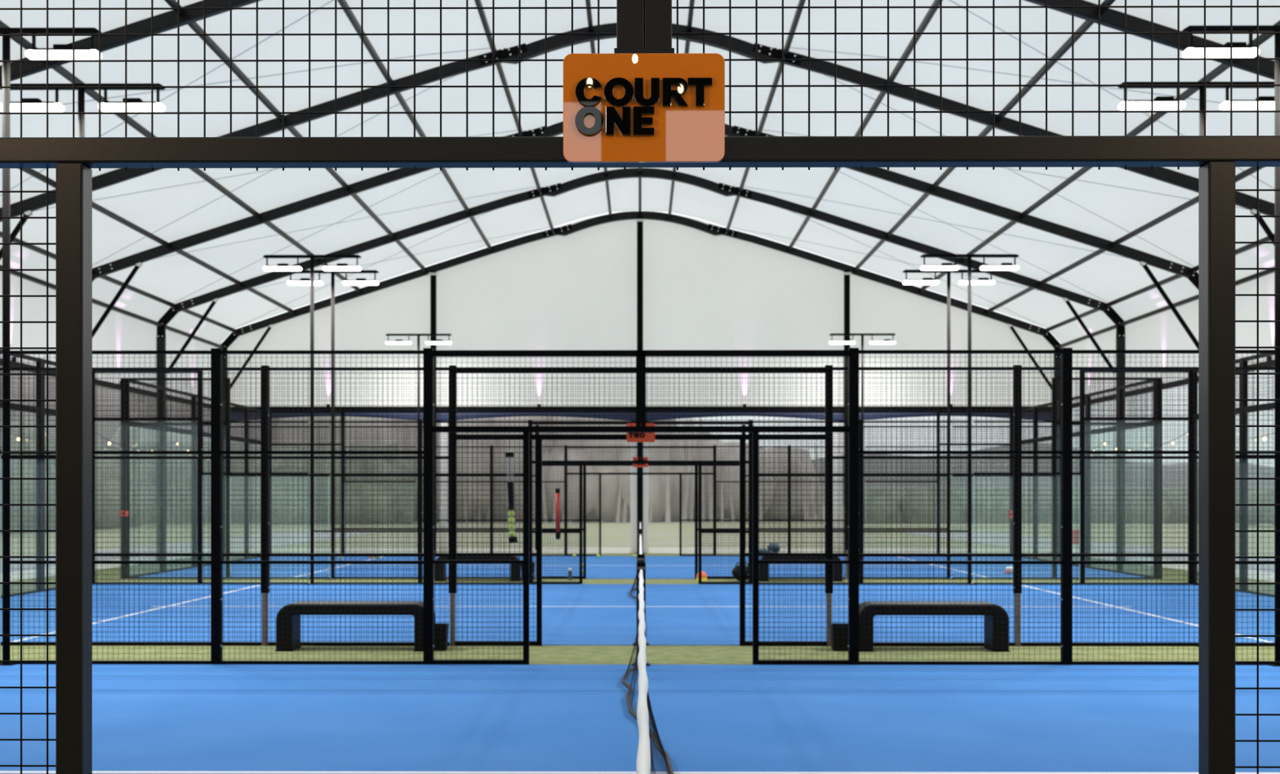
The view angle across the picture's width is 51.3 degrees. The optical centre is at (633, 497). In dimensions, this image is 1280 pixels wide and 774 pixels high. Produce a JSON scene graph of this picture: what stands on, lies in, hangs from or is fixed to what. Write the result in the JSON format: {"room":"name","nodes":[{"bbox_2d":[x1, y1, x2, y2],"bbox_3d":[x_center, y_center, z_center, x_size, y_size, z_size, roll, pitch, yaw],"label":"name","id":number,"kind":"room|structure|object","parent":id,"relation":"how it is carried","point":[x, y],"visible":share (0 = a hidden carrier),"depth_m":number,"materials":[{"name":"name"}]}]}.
{"room":"sports hall","nodes":[
{"label":"sports hall","id":0,"kind":"room"},
{"bbox_2d":[0,262,220,404],"bbox_3d":[-11.772,-3.423,15.141,0.001,1.857,44.960,0,0,0],"label":"wall","id":1,"kind":"structure","parent":0,"point":[117,331],"depth_m":29.59,"materials":[{"name":"white fabric"}]},
{"bbox_2d":[0,553,1274,664],"bbox_3d":[0.079,1.603,15.150,24.000,0.055,45.100,0,0,0],"label":"floor","id":2,"kind":"structure","parent":0,"point":[544,654],"depth_m":13.60,"materials":[{"name":"green carpet"}]},
{"bbox_2d":[0,349,54,598],"bbox_3d":[-9.892,-0.370,19.222,0.080,3.890,9.900,0,0,0],"label":"glass wall","id":3,"kind":"structure","parent":2,"relation":"on","point":[39,391],"depth_m":22.12,"materials":[{"name":"black metal"}]},
{"bbox_2d":[0,27,102,665],"bbox_3d":[-5.892,-1.415,12.521,1.790,5.980,0.180,0,0,0],"label":"floodlight mast","id":4,"kind":"object","parent":2,"relation":"on","point":[59,51],"visible":0.82,"depth_m":12.49,"materials":[{"name":"black"}]},
{"bbox_2d":[0,83,165,137],"bbox_3d":[-5.883,-1.415,14.201,1.790,5.980,0.180,0,0,0],"label":"floodlight mast","id":5,"kind":"object","parent":2,"relation":"on","point":[28,104],"visible":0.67,"depth_m":14.17,"materials":[{"name":"black"}]},
{"bbox_2d":[0,548,210,582],"bbox_3d":[-11.771,1.505,15.171,0.001,0.200,45.020,0,0,0],"label":"baseboard","id":6,"kind":"structure","parent":2,"relation":"on","point":[51,570],"depth_m":29.14,"materials":[{"name":"white fabric"}]},
{"bbox_2d":[129,381,260,577],"bbox_3d":[-9.832,-0.370,30.852,0.080,3.890,9.900,0,0,0],"label":"fence","id":7,"kind":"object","parent":2,"relation":"on","point":[150,427],"depth_m":29.79,"materials":[{"name":"black metal"}]},
{"bbox_2d":[262,254,361,584],"bbox_3d":[-5.831,-1.415,24.201,1.790,5.980,0.180,0,0,0],"label":"floodlight mast","id":8,"kind":"object","parent":2,"relation":"on","point":[280,267],"visible":0.92,"depth_m":24.17,"materials":[{"name":"black"}]},
{"bbox_2d":[286,270,379,578],"bbox_3d":[-5.823,-1.415,25.831,1.790,5.980,0.180,0,0,0],"label":"floodlight mast","id":9,"kind":"object","parent":2,"relation":"on","point":[303,281],"visible":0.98,"depth_m":25.80,"materials":[{"name":"black"}]},
{"bbox_2d":[275,600,435,651],"bbox_3d":[-2.871,1.333,13.835,1.593,0.485,0.410,0,0,0],"label":"bench","id":10,"kind":"object","parent":2,"relation":"on","point":[286,611],"visible":0.66,"depth_m":13.64,"materials":[{"name":"black plastic"}]},
{"bbox_2d":[385,333,452,552],"bbox_3d":[-5.771,-1.415,35.831,1.790,5.980,0.180,0,0,0],"label":"floodlight mast","id":11,"kind":"object","parent":2,"relation":"on","point":[397,341],"visible":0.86,"depth_m":35.80,"materials":[{"name":"black"}]},
{"bbox_2d":[428,270,437,445],"bbox_3d":[-5.606,-2.398,37.390,0.270,7.947,0.240,0,0,0],"label":"column","id":12,"kind":"structure","parent":2,"relation":"on","point":[433,273],"depth_m":37.33,"materials":[{"name":"black metal"}]},
{"bbox_2d":[434,622,448,650],"bbox_3d":[-2.003,1.441,13.761,0.185,0.268,0.185,0,0,0],"label":"waste bin","id":13,"kind":"object","parent":2,"relation":"on","point":[440,632],"visible":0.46,"depth_m":13.68,"materials":[{"name":"black plastic"}]},
{"bbox_2d":[439,422,447,552],"bbox_3d":[-5.354,-0.410,37.603,0.220,3.970,0.050,0,0,0],"label":"trim","id":14,"kind":"structure","parent":2,"relation":"on","point":[440,424],"depth_m":37.58,"materials":[{"name":"metal"}]},
{"bbox_2d":[435,556,520,581],"bbox_3d":[-2.934,1.333,25.216,1.598,0.485,0.410,0,0,0],"label":"bench","id":15,"kind":"object","parent":2,"relation":"on","point":[440,568],"visible":0.32,"depth_m":25.01,"materials":[{"name":"black plastic"}]},
{"bbox_2d":[520,562,535,581],"bbox_3d":[-1.989,1.403,25.211,0.258,0.343,0.258,0,0,0],"label":"waste bin","id":16,"kind":"object","parent":2,"relation":"on","point":[522,565],"visible":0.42,"depth_m":25.09,"materials":[{"name":"black plastic"}]},
{"bbox_2d":[0,347,1274,665],"bbox_3d":[0.073,-0.370,12.540,20.150,3.890,0.070,0,0,0],"label":"mesh fence","id":17,"kind":"object","parent":2,"relation":"on","point":[216,451],"visible":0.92,"depth_m":12.54,"materials":[{"name":"black metal"}]},
{"bbox_2d":[505,448,517,543],"bbox_3d":[-1.147,-0.014,12.486,0.106,0.889,0.133,0,0,-45],"label":"tube","id":18,"kind":"object","parent":17,"relation":"hanging from","point":[510,485],"visible":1,"depth_m":12.45,"materials":[{"name":"black plastic"}]},
{"bbox_2d":[0,0,1274,83],"bbox_3d":[0.091,-3.240,17.600,23.880,9.630,0.300,0,0,0],"label":"frame","id":19,"kind":"object","parent":2,"relation":"on","point":[1110,18],"visible":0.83,"depth_m":17.57,"materials":[{"name":"metal"}]},
{"bbox_2d":[0,231,237,333],"bbox_3d":[-11.282,-4.677,15.109,0.072,0.080,44.900,0,0,0],"label":"purlin","id":20,"kind":"object","parent":19,"relation":"attached to","point":[33,247],"visible":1,"depth_m":30.14,"materials":[{"name":"metal"}]},
{"bbox_2d":[0,0,489,195],"bbox_3d":[-6.801,-6.159,20.136,8.917,2.836,4.612,0,0,0],"label":"cross","id":21,"kind":"object","parent":20,"relation":"on","point":[331,0],"visible":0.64,"depth_m":20.35,"materials":[{"name":"grey"}]},
{"bbox_2d":[33,75,517,265],"bbox_3d":[-6.774,-6.159,25.136,8.917,2.836,4.612,0,0,0],"label":"cross","id":22,"kind":"object","parent":20,"relation":"on","point":[455,75],"visible":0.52,"depth_m":24.79,"materials":[{"name":"grey"}]},
{"bbox_2d":[153,168,535,302],"bbox_3d":[-6.748,-6.159,30.136,8.917,2.836,4.612,0,0,0],"label":"cross","id":23,"kind":"object","parent":20,"relation":"on","point":[448,168],"visible":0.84,"depth_m":30.23,"materials":[{"name":"grey"}]},
{"bbox_2d":[235,211,549,328],"bbox_3d":[-6.723,-6.159,35.086,8.917,2.836,4.512,0,0,0],"label":"cross","id":24,"kind":"object","parent":20,"relation":"on","point":[488,211],"visible":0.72,"depth_m":35.38,"materials":[{"name":"grey"}]},
{"bbox_2d":[164,0,426,271],"bbox_3d":[-5.972,-6.402,15.081,0.072,0.080,44.900,0,0,0],"label":"purlin","id":25,"kind":"object","parent":19,"relation":"attached to","point":[194,26],"visible":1,"depth_m":21.59,"materials":[{"name":"metal"}]},
{"bbox_2d":[853,0,1115,271],"bbox_3d":[6.128,-6.402,15.018,0.072,0.080,44.900,0,0,0],"label":"purlin","id":26,"kind":"object","parent":19,"relation":"attached to","point":[1086,24],"visible":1,"depth_m":21.59,"materials":[{"name":"metal"}]},
{"bbox_2d":[1043,233,1274,332],"bbox_3d":[11.438,-4.677,14.991,0.072,0.080,44.900,0,0,0],"label":"purlin","id":27,"kind":"object","parent":19,"relation":"attached to","point":[1251,246],"visible":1,"depth_m":30.02,"materials":[{"name":"metal"}]},
{"bbox_2d":[729,210,1046,328],"bbox_3d":[7.087,-6.159,35.013,8.917,2.836,4.512,0,0,0],"label":"brace","id":28,"kind":"object","parent":27,"relation":"on","point":[789,211],"visible":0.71,"depth_m":35.30,"materials":[{"name":"grey"}]},
{"bbox_2d":[743,167,1128,302],"bbox_3d":[7.061,-6.159,30.063,8.917,2.836,4.612,0,0,0],"label":"cross","id":29,"kind":"object","parent":27,"relation":"on","point":[830,167],"visible":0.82,"depth_m":30.22,"materials":[{"name":"grey"}]},
{"bbox_2d":[763,74,1248,266],"bbox_3d":[7.035,-6.159,25.063,8.917,2.836,4.612,0,0,0],"label":"cross","id":30,"kind":"object","parent":27,"relation":"on","point":[824,74],"visible":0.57,"depth_m":24.70,"materials":[{"name":"grey"}]},
{"bbox_2d":[790,0,1274,189],"bbox_3d":[7.010,-6.159,20.064,8.917,2.836,4.612,0,0,0],"label":"cross","id":31,"kind":"object","parent":27,"relation":"on","point":[949,0],"visible":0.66,"depth_m":20.27,"materials":[{"name":"grey"}]},
{"bbox_2d":[1057,266,1274,348],"bbox_3d":[11.818,-4.220,14.989,0.072,0.080,44.900,0,0,0],"label":"purlin","id":32,"kind":"object","parent":19,"relation":"attached to","point":[1266,272],"visible":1,"depth_m":30.24,"materials":[{"name":"metal"}]},
{"bbox_2d":[0,22,1274,259],"bbox_3d":[0.117,-3.240,22.600,23.880,9.630,0.300,0,0,0],"label":"frame","id":33,"kind":"object","parent":2,"relation":"on","point":[536,48],"visible":0.76,"depth_m":22.54,"materials":[{"name":"metal"}]},
{"bbox_2d":[337,0,492,250],"bbox_3d":[-4.122,-6.994,15.072,0.072,0.080,44.900,0,0,0],"label":"purlin","id":34,"kind":"object","parent":33,"relation":"attached to","point":[343,3],"visible":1,"depth_m":23.20,"materials":[{"name":"metal"}]},
{"bbox_2d":[585,0,611,217],"bbox_3d":[-0.752,-7.922,15.054,0.072,0.080,44.900,0,0,0],"label":"purlin","id":35,"kind":"object","parent":33,"relation":"attached to","point":[588,2],"visible":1,"depth_m":23.28,"materials":[{"name":"metal"}]},
{"bbox_2d":[638,167,641,214],"bbox_3d":[0.078,-7.980,15.050,0.072,0.080,44.900,0,0,0],"label":"purlin","id":36,"kind":"object","parent":33,"relation":"attached to","point":[639,168],"visible":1,"depth_m":34.83,"materials":[{"name":"metal"}]},
{"bbox_2d":[668,0,694,217],"bbox_3d":[0.908,-7.922,15.046,0.072,0.080,44.900,0,0,0],"label":"purlin","id":37,"kind":"object","parent":33,"relation":"attached to","point":[691,2],"visible":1,"depth_m":23.26,"materials":[{"name":"metal"}]},
{"bbox_2d":[788,0,942,249],"bbox_3d":[4.278,-6.994,15.028,0.072,0.080,44.900,0,0,0],"label":"purlin","id":38,"kind":"object","parent":33,"relation":"attached to","point":[928,16],"visible":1,"depth_m":23.16,"materials":[{"name":"metal"}]},
{"bbox_2d":[0,364,1274,646],"bbox_3d":[0.082,-0.370,14.162,20.150,3.890,0.085,0,0,0],"label":"mesh fence","id":39,"kind":"object","parent":2,"relation":"on","point":[1018,554],"visible":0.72,"depth_m":14.14,"materials":[{"name":"black metal"}]},
{"bbox_2d":[626,422,654,442],"bbox_3d":[0.081,-0.687,14.111,0.300,0.202,0.015,0,0,0],"label":"sign","id":40,"kind":"object","parent":39,"relation":"attached to","point":[631,437],"visible":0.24,"depth_m":14.11,"materials":[{"name":"orange plastic"}]},
{"bbox_2d":[0,583,1274,645],"bbox_3d":[0.108,1.571,19.170,20.000,0.009,9.940,0,0,0],"label":"court surface","id":41,"kind":"object","parent":2,"relation":"on","point":[573,614],"visible":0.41,"depth_m":18.15,"materials":[{"name":"blue carpet"}]},
{"bbox_2d":[629,530,648,644],"bbox_3d":[0.065,1.085,19.170,0.260,0.960,10.000,0,0,0],"label":"net","id":42,"kind":"object","parent":41,"relation":"on","point":[640,557],"visible":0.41,"depth_m":20.67,"materials":[{"name":"white"}]},
{"bbox_2d":[630,442,648,553],"bbox_3d":[0.180,-0.410,37.575,0.510,3.970,0.050,0,0,0],"label":"trim","id":43,"kind":"structure","parent":2,"relation":"on","point":[633,477],"depth_m":37.55,"materials":[{"name":"white fabric"}]},
{"bbox_2d":[0,664,1279,773],"bbox_3d":[0.047,1.571,7.535,20.000,0.009,9.950,0,0,0],"label":"court surface","id":44,"kind":"object","parent":2,"relation":"on","point":[147,718],"visible":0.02,"depth_m":9.31,"materials":[{"name":"blue carpet"}]},
{"bbox_2d":[622,562,673,773],"bbox_3d":[0.072,1.085,7.550,0.307,0.960,9.941,0,0,0],"label":"net","id":45,"kind":"object","parent":44,"relation":"on","point":[644,711],"visible":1,"depth_m":6.95,"materials":[{"name":"white fabric"}]},
{"bbox_2d":[0,0,1279,773],"bbox_3d":[0.021,0.048,2.516,8.080,3.055,0.073,0,0,0],"label":"mesh fence","id":46,"kind":"object","parent":2,"relation":"on","point":[642,26],"visible":0.87,"depth_m":2.49,"materials":[{"name":"black metal"}]},
{"bbox_2d":[563,53,724,162],"bbox_3d":[0.020,-0.725,2.474,0.300,0.202,0.015,0,0,0],"label":"sign","id":47,"kind":"object","parent":46,"relation":"attached to","point":[618,107],"visible":1,"depth_m":2.47,"materials":[{"name":"orange plastic"}]},
{"bbox_2d":[635,216,644,553],"bbox_3d":[0.194,-3.147,37.359,0.290,9.445,0.240,0,0,0],"label":"column","id":48,"kind":"structure","parent":2,"relation":"on","point":[639,220],"depth_m":37.30,"materials":[{"name":"black metal"}]},
{"bbox_2d":[137,555,1143,578],"bbox_3d":[0.168,1.571,30.799,20.000,0.009,9.940,0,0,0],"label":"court surface","id":49,"kind":"object","parent":2,"relation":"on","point":[602,566],"visible":0.39,"depth_m":29.76,"materials":[{"name":"blue"}]},
{"bbox_2d":[1003,566,1013,573],"bbox_3d":[7.798,1.497,27.554,0.215,0.151,0.228,0,0,-41],"label":"towel","id":50,"kind":"object","parent":49,"relation":"on","point":[1009,569],"visible":0.88,"depth_m":27.52,"materials":[{"name":"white fabric"}]},
{"bbox_2d":[220,210,1061,553],"bbox_3d":[0.195,-3.240,37.499,23.880,9.630,0.300,0,0,0],"label":"frame","id":51,"kind":"object","parent":2,"relation":"on","point":[565,230],"visible":0.82,"depth_m":37.44,"materials":[{"name":"metal"}]},
{"bbox_2d":[230,406,1051,421],"bbox_3d":[0.195,-2.350,37.510,23.480,0.430,0.120,0,0,0],"label":"beam","id":52,"kind":"structure","parent":51,"relation":"attached to","point":[348,412],"depth_m":37.48,"materials":[{"name":"black metal"}]},
{"bbox_2d":[230,411,422,419],"bbox_3d":[-8.505,-2.285,37.540,5.800,0.300,0.050,0,0,0],"label":"rolled blind","id":53,"kind":"object","parent":52,"relation":"hanging from","point":[406,417],"depth_m":37.54,"materials":[{"name":"blue"}]},
{"bbox_2d":[436,411,635,420],"bbox_3d":[-2.705,-2.285,37.510,5.800,0.300,0.050,0,0,0],"label":"rolled blind","id":54,"kind":"object","parent":52,"relation":"hanging from","point":[438,417],"depth_m":37.50,"materials":[{"name":"blue"}]},
{"bbox_2d":[645,411,844,421],"bbox_3d":[3.095,-2.285,37.479,5.800,0.300,0.050,0,0,0],"label":"rolled blind","id":55,"kind":"object","parent":52,"relation":"hanging from","point":[647,417],"depth_m":37.48,"materials":[{"name":"blue"}]},
{"bbox_2d":[859,411,1051,421],"bbox_3d":[8.895,-2.285,37.449,5.800,0.300,0.050,0,0,0],"label":"rolled blind","id":56,"kind":"object","parent":52,"relation":"hanging from","point":[865,417],"depth_m":37.45,"materials":[{"name":"blue"}]},
{"bbox_2d":[120,377,1161,578],"bbox_3d":[0.142,-0.370,25.792,20.150,3.890,0.085,0,0,0],"label":"mesh fence","id":57,"kind":"object","parent":2,"relation":"on","point":[228,479],"visible":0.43,"depth_m":25.76,"materials":[{"name":"black metal"}]},
{"bbox_2d":[632,457,648,466],"bbox_3d":[0.142,-0.687,25.740,0.300,0.202,0.015,0,0,0],"label":"sign","id":58,"kind":"object","parent":57,"relation":"attached to","point":[633,459],"visible":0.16,"depth_m":25.74,"materials":[{"name":"orange plastic"}]},
{"bbox_2d":[269,411,1013,555],"bbox_3d":[0.194,-0.370,35.800,20.150,3.890,0.070,0,0,0],"label":"mesh fence","id":59,"kind":"object","parent":2,"relation":"on","point":[938,417],"visible":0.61,"depth_m":35.79,"materials":[{"name":"black metal"}]},
{"bbox_2d":[1008,510,1013,518],"bbox_3d":[10.124,0.450,35.682,0.150,0.210,0.059,0,0,0],"label":"wall box","id":60,"kind":"object","parent":59,"relation":"attached to","point":[1010,512],"visible":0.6,"depth_m":35.66,"materials":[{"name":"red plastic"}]},
{"bbox_2d":[231,546,1051,553],"bbox_3d":[0.196,1.505,37.619,23.700,0.200,0.001,0,0,0],"label":"baseboard","id":61,"kind":"structure","parent":2,"relation":"on","point":[251,549],"depth_m":37.62,"materials":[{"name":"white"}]},
{"bbox_2d":[156,168,1125,560],"bbox_3d":[0.170,-3.240,32.599,23.880,9.630,0.300,0,0,0],"label":"frame","id":62,"kind":"object","parent":2,"relation":"on","point":[556,189],"visible":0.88,"depth_m":32.55,"materials":[{"name":"metal"}]},
{"bbox_2d":[919,20,1279,292],"bbox_3d":[7.958,-5.815,15.009,0.072,0.080,44.900,0,0,0],"label":"purlin","id":63,"kind":"object","parent":62,"relation":"attached to","point":[1263,37],"visible":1,"depth_m":23.64,"materials":[{"name":"metal"}]},
{"bbox_2d":[1073,359,1274,408],"bbox_3d":[11.868,-2.490,24.689,0.120,0.110,25.500,0,0,0],"label":"beam","id":64,"kind":"structure","parent":62,"relation":"attached to","point":[1185,380],"depth_m":29.44,"materials":[{"name":"black metal"}]},
{"bbox_2d":[92,369,1197,584],"bbox_3d":[0.134,-0.370,24.170,20.150,3.890,0.070,0,0,0],"label":"mesh fence","id":65,"kind":"object","parent":2,"relation":"on","point":[420,427],"visible":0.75,"depth_m":24.16,"materials":[{"name":"black metal"}]},
{"bbox_2d":[555,488,560,539],"bbox_3d":[-1.361,0.295,24.141,0.092,0.920,0.135,0,0,0],"label":"tube","id":66,"kind":"object","parent":65,"relation":"hanging from","point":[557,490],"visible":1,"depth_m":24.09,"materials":[{"name":"red plastic"}]},
{"bbox_2d":[92,120,1198,573],"bbox_3d":[0.143,-3.240,27.600,23.880,9.630,0.300,0,0,0],"label":"frame","id":67,"kind":"object","parent":2,"relation":"on","point":[1144,259],"visible":0.42,"depth_m":27.55,"materials":[{"name":"metal"}]},
{"bbox_2d":[0,264,224,349],"bbox_3d":[-11.662,-4.220,15.111,0.072,0.080,44.900,0,0,0],"label":"purlin","id":68,"kind":"object","parent":67,"relation":"attached to","point":[17,273],"visible":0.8,"depth_m":30.39,"materials":[{"name":"metal"}]},
{"bbox_2d":[0,358,225,411],"bbox_3d":[-11.611,-2.490,24.811,0.120,0.110,25.500,0,0,0],"label":"beam","id":69,"kind":"structure","parent":67,"relation":"attached to","point":[108,384],"depth_m":29.76,"materials":[{"name":"black metal"}]},
{"bbox_2d":[1,430,225,459],"bbox_3d":[-11.345,-1.201,27.509,0.344,0.397,19.708,0,0,0],"label":"string lights","id":70,"kind":"object","parent":67,"relation":"hanging from","point":[108,443],"visible":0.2,"depth_m":30.10,"materials":[{"name":"black plastic"}]},
{"bbox_2d":[17,168,294,313],"bbox_3d":[-9.672,-5.216,15.101,0.072,0.080,44.900,0,0,0],"label":"purlin","id":71,"kind":"object","parent":67,"relation":"attached to","point":[30,171],"visible":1,"depth_m":26.80,"materials":[{"name":"metal"}]},
{"bbox_2d":[0,20,361,292],"bbox_3d":[-7.802,-5.815,15.091,0.072,0.080,44.900,0,0,0],"label":"purlin","id":72,"kind":"object","parent":67,"relation":"attached to","point":[26,44],"visible":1,"depth_m":23.73,"materials":[{"name":"metal"}]},
{"bbox_2d":[474,0,554,231],"bbox_3d":[-2.372,-7.500,15.062,0.072,0.080,44.900,0,0,0],"label":"purlin","id":73,"kind":"object","parent":67,"relation":"attached to","point":[478,3],"visible":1,"depth_m":24.39,"materials":[{"name":"metal"}]},
{"bbox_2d":[725,0,805,231],"bbox_3d":[2.528,-7.500,15.037,0.072,0.080,44.900,0,0,0],"label":"purlin","id":74,"kind":"object","parent":67,"relation":"attached to","point":[801,3],"visible":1,"depth_m":24.39,"materials":[{"name":"metal"}]},
{"bbox_2d":[986,166,1265,313],"bbox_3d":[9.828,-5.216,14.999,0.072,0.080,44.900,0,0,0],"label":"purlin","id":75,"kind":"object","parent":67,"relation":"attached to","point":[1251,170],"visible":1,"depth_m":26.64,"materials":[{"name":"metal"}]},
{"bbox_2d":[1045,430,1274,455],"bbox_3d":[11.631,-1.201,27.390,0.344,0.396,19.708,0,0,0],"label":"string lights","id":76,"kind":"object","parent":67,"relation":"attached to","point":[1264,438],"visible":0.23,"depth_m":28.90,"materials":[{"name":"black metal"}]},
{"bbox_2d":[696,570,706,580],"bbox_3d":[1.307,1.487,25.343,0.210,0.176,0.210,0,0,0],"label":"stack","id":77,"kind":"object","parent":2,"relation":"on","point":[704,578],"visible":0.73,"depth_m":25.28,"materials":[{"name":"yellow plastic"}]},
{"bbox_2d":[732,561,748,580],"bbox_3d":[2.061,1.386,25.188,0.388,0.390,0.318,0,0,0],"label":"sports bag","id":78,"kind":"object","parent":2,"relation":"on","point":[735,571],"visible":0.44,"depth_m":25.07,"materials":[{"name":"fabric"}]},
{"bbox_2d":[760,556,841,581],"bbox_3d":[3.156,1.333,25.184,1.558,0.485,0.410,0,0,0],"label":"bench","id":79,"kind":"object","parent":2,"relation":"on","point":[766,570],"visible":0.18,"depth_m":24.98,"materials":[{"name":"black plastic"}]},
{"bbox_2d":[760,542,780,552],"bbox_3d":[2.561,0.971,25.188,0.438,0.255,0.300,0,0,0],"label":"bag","id":80,"kind":"object","parent":79,"relation":"on","point":[771,548],"visible":0.46,"depth_m":25.10,"materials":[{"name":"blue fabric"}]},
{"bbox_2d":[832,422,841,552],"bbox_3d":[5.765,-0.410,37.545,0.260,3.970,0.050,0,0,0],"label":"trim","id":81,"kind":"structure","parent":2,"relation":"on","point":[835,424],"depth_m":37.52,"materials":[{"name":"white metal"}]},
{"bbox_2d":[829,622,848,651],"bbox_3d":[2.147,1.441,13.739,0.216,0.268,0.216,0,0,0],"label":"waste bin","id":82,"kind":"object","parent":2,"relation":"on","point":[842,632],"visible":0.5,"depth_m":13.65,"materials":[{"name":"black plastic"}]},
{"bbox_2d":[843,270,851,424],"bbox_3d":[5.994,-2.398,37.329,0.270,7.947,0.240,0,0,0],"label":"column","id":83,"kind":"structure","parent":2,"relation":"on","point":[846,273],"depth_m":37.27,"materials":[{"name":"black metal"}]},
{"bbox_2d":[829,333,895,419],"bbox_3d":[6.159,-1.415,35.768,1.790,5.980,0.180,0,0,0],"label":"floodlight mast","id":84,"kind":"object","parent":2,"relation":"on","point":[844,341],"visible":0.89,"depth_m":35.73,"materials":[{"name":"black"}]},
{"bbox_2d":[859,601,1010,652],"bbox_3d":[3.072,1.333,13.804,1.558,0.485,0.410,0,0,0],"label":"bench","id":85,"kind":"object","parent":2,"relation":"on","point":[864,611],"visible":0.74,"depth_m":13.61,"materials":[{"name":"black plastic"}]},
{"bbox_2d":[902,269,995,579],"bbox_3d":[6.107,-1.415,25.769,1.790,5.980,0.180,0,0,0],"label":"floodlight mast","id":86,"kind":"object","parent":2,"relation":"on","point":[926,281],"visible":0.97,"depth_m":25.74,"materials":[{"name":"black"}]},
{"bbox_2d":[920,253,1019,584],"bbox_3d":[6.099,-1.415,24.139,1.790,5.980,0.180,0,0,0],"label":"floodlight mast","id":87,"kind":"object","parent":2,"relation":"on","point":[944,266],"visible":0.94,"depth_m":24.11,"materials":[{"name":"black"}]},
{"bbox_2d":[1072,529,1079,549],"bbox_3d":[10.586,1.176,31.945,0.500,0.802,0.500,0,0,0],"label":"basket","id":88,"kind":"object","parent":2,"relation":"on","point":[1074,531],"visible":0.09,"depth_m":31.73,"materials":[{"name":"red plastic"}]},
{"bbox_2d":[1012,379,1153,577],"bbox_3d":[10.168,-0.370,30.747,0.080,3.890,9.900,0,0,0],"label":"mesh fence","id":89,"kind":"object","parent":2,"relation":"on","point":[1091,430],"depth_m":29.68,"materials":[{"name":"black metal"}]},
{"bbox_2d":[1072,548,1274,582],"bbox_3d":[11.929,1.505,15.048,0.001,0.200,45.020,0,0,0],"label":"baseboard","id":90,"kind":"structure","parent":2,"relation":"on","point":[1267,575],"depth_m":29.10,"materials":[{"name":"white concrete"}]},
{"bbox_2d":[1117,81,1274,646],"bbox_3d":[6.047,-1.415,14.139,1.790,5.980,0.180,0,0,0],"label":"floodlight mast","id":91,"kind":"object","parent":2,"relation":"on","point":[1159,103],"visible":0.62,"depth_m":14.10,"materials":[{"name":"black"}]},
{"bbox_2d":[1181,25,1279,666],"bbox_3d":[6.038,-1.415,12.459,1.790,5.980,0.180,0,0,0],"label":"floodlight mast","id":92,"kind":"object","parent":2,"relation":"on","point":[1240,49],"visible":0.86,"depth_m":12.43,"materials":[{"name":"black metal"}]},
{"bbox_2d":[1191,353,1274,597],"bbox_3d":[10.107,-0.370,19.118,0.080,3.890,9.900,0,0,0],"label":"mesh fence","id":93,"kind":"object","parent":2,"relation":"on","point":[1245,461],"depth_m":22.01,"materials":[{"name":"black metal"}]},
{"bbox_2d":[0,0,1279,343],"bbox_3d":[0.078,-6.226,15.080,23.700,3.748,44.960,0,0,0],"label":"ceiling","id":94,"kind":"structure","parent":0,"point":[1109,277],"depth_m":24.50,"materials":[{"name":"white fabric"}]},
{"bbox_2d":[227,213,1053,406],"bbox_3d":[0.196,-5.287,37.619,23.700,5.585,0.001,0,0,0],"label":"wall","id":95,"kind":"structure","parent":0,"point":[577,291],"depth_m":37.62,"materials":[{"name":"white fabric"}]},
{"bbox_2d":[1061,264,1274,403],"bbox_3d":[11.928,-3.423,15.018,0.001,1.857,44.960,0,0,0],"label":"wall","id":96,"kind":"structure","parent":0,"point":[1162,331],"depth_m":29.81,"materials":[{"name":"white fabric"}]},
{"label":"outside","id":97,"kind":"structure","parent":0,"visible":0},
{"bbox_2d":[0,504,1274,559],"bbox_3d":[0.988,1.855,189.997,640.000,0.440,620.000,0,0,0],"label":"ground","id":98,"kind":"structure","parent":97,"point":[660,534],"depth_m":55.55,"materials":[{"name":"green carpet"}]},
{"bbox_2d":[0,431,156,533],"bbox_3d":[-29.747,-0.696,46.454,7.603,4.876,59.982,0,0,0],"label":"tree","id":99,"kind":"object","parent":98,"relation":"on","point":[14,467],"visible":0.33,"depth_m":67.37,"materials":[{"name":"green plant"}]},
{"bbox_2d":[0,532,381,573],"bbox_3d":[-14.216,1.620,21.074,4.550,0.030,82.000,0,0,0],"label":"path","id":100,"kind":"structure","parent":98,"relation":"on","point":[171,547],"depth_m":45.13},
{"bbox_2d":[44,437,417,524],"bbox_3d":[-40.270,-0.972,81.226,55.062,5.293,3.905,0,0,0],"label":"trees","id":101,"kind":"object","parent":98,"relation":"on","point":[173,482],"visible":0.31,"depth_m":79.92,"materials":[{"name":"green plant"}]},
{"bbox_2d":[0,342,825,522],"bbox_3d":[-31.983,-4.577,92.936,91.307,13.681,14.188,0,0,0],"label":"woodland","id":102,"kind":"object","parent":98,"relation":"on","point":[663,489],"visible":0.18,"depth_m":87.44,"materials":[{"name":"green plant"}]},
{"bbox_2d":[812,442,1274,503],"bbox_3d":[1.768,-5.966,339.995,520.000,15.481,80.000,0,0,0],"label":"trees","id":103,"kind":"object","parent":98,"relation":"on","point":[1268,472],"visible":0.09,"depth_m":308.78,"materials":[{"name":"green plant"}]},
{"bbox_2d":[864,487,1266,524],"bbox_3d":[52.716,0.775,85.298,77.411,2.836,5.615,0,0,0],"label":"hedge","id":104,"kind":"object","parent":98,"relation":"on","point":[1183,504],"visible":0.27,"depth_m":83.80,"materials":[{"name":"green plant"}]},
{"bbox_2d":[898,532,1274,573],"bbox_3d":[14.434,1.620,20.925,4.550,0.030,82.000,0,0,0],"label":"path","id":105,"kind":"structure","parent":98,"relation":"on","point":[1094,546],"depth_m":44.37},
{"bbox_2d":[1235,482,1274,524],"bbox_3d":[36.315,0.083,46.812,7.212,3.098,59.995,0,0,0],"label":"hedge","id":106,"kind":"object","parent":98,"relation":"on","point":[1268,493],"visible":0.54,"depth_m":73.95,"materials":[{"name":"green plant"}]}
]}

